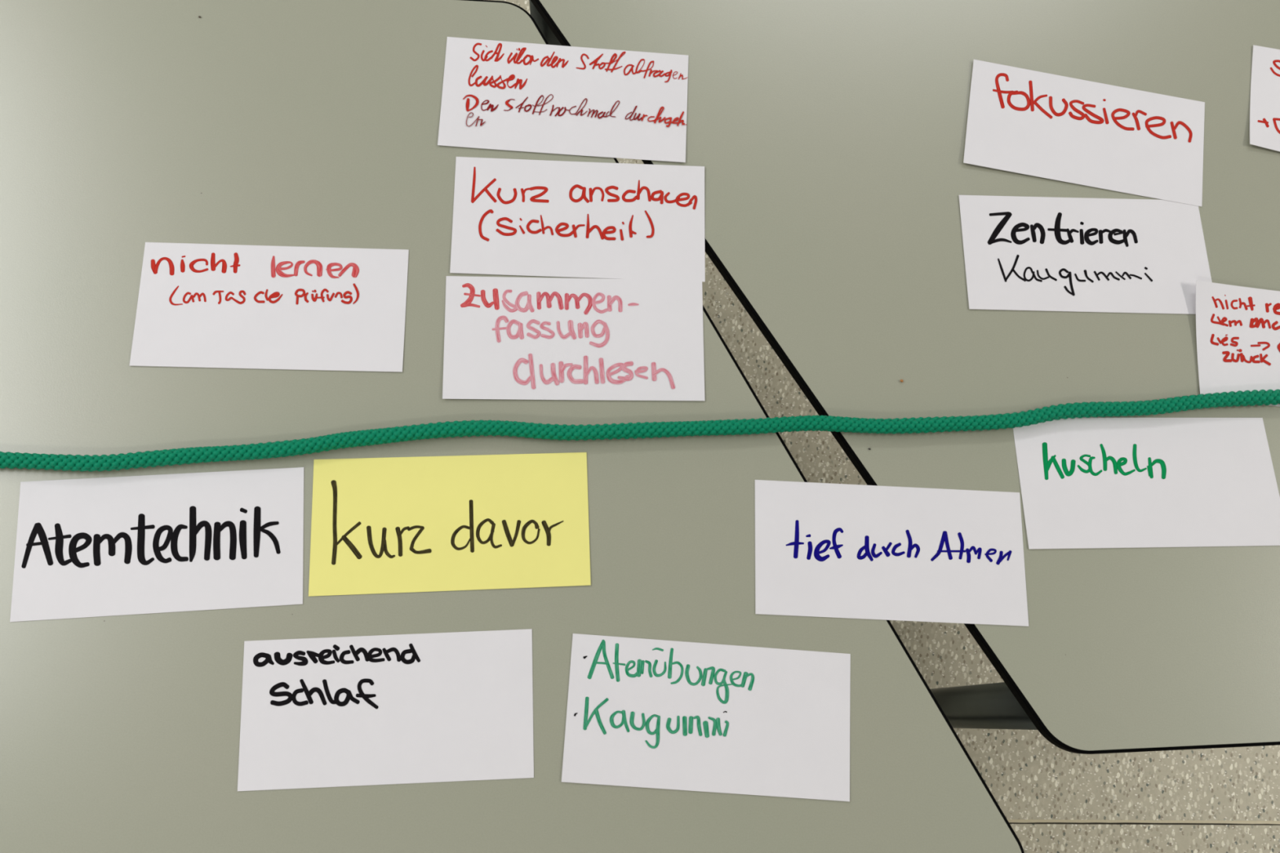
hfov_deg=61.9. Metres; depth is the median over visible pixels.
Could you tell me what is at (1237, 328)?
card
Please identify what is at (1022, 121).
card
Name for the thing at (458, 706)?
card
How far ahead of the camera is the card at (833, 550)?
0.81 m
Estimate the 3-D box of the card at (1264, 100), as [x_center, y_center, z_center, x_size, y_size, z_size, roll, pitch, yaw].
[0.630,-0.274,0.933,0.195,0.004,0.115,12,74,0]
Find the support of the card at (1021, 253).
on the table at (828, 136)
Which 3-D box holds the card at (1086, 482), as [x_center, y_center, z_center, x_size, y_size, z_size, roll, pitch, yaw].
[0.399,0.042,0.834,0.208,0.001,0.105,0,75,-3]
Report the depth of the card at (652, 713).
0.77 m
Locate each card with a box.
[9,466,303,622]
[129,242,408,372]
[237,629,533,791]
[308,452,591,596]
[437,36,688,162]
[442,275,704,400]
[449,156,705,281]
[561,633,850,801]
[755,480,1028,626]
[959,195,1212,314]
[963,59,1204,206]
[1013,417,1279,549]
[1195,280,1279,406]
[1249,44,1279,151]
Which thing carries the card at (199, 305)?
on the table at (126, 125)
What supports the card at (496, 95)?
on the table at (126, 125)
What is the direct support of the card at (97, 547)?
on the table at (126, 125)
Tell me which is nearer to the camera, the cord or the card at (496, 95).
the cord
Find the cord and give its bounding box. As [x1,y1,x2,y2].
[0,389,1279,471]
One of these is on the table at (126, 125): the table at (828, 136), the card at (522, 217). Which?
the card at (522, 217)
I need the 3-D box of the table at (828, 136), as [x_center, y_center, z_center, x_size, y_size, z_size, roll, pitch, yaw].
[0.364,-0.169,1.265,0.693,0.720,1.541,-31,79,-11]
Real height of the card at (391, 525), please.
0.001 m
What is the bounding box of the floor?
[494,0,1279,852]
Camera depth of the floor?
1.48 m
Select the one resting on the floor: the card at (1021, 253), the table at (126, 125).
the table at (126, 125)
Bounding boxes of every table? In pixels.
[0,0,1024,852]
[528,0,1279,754]
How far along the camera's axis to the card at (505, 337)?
0.84 m

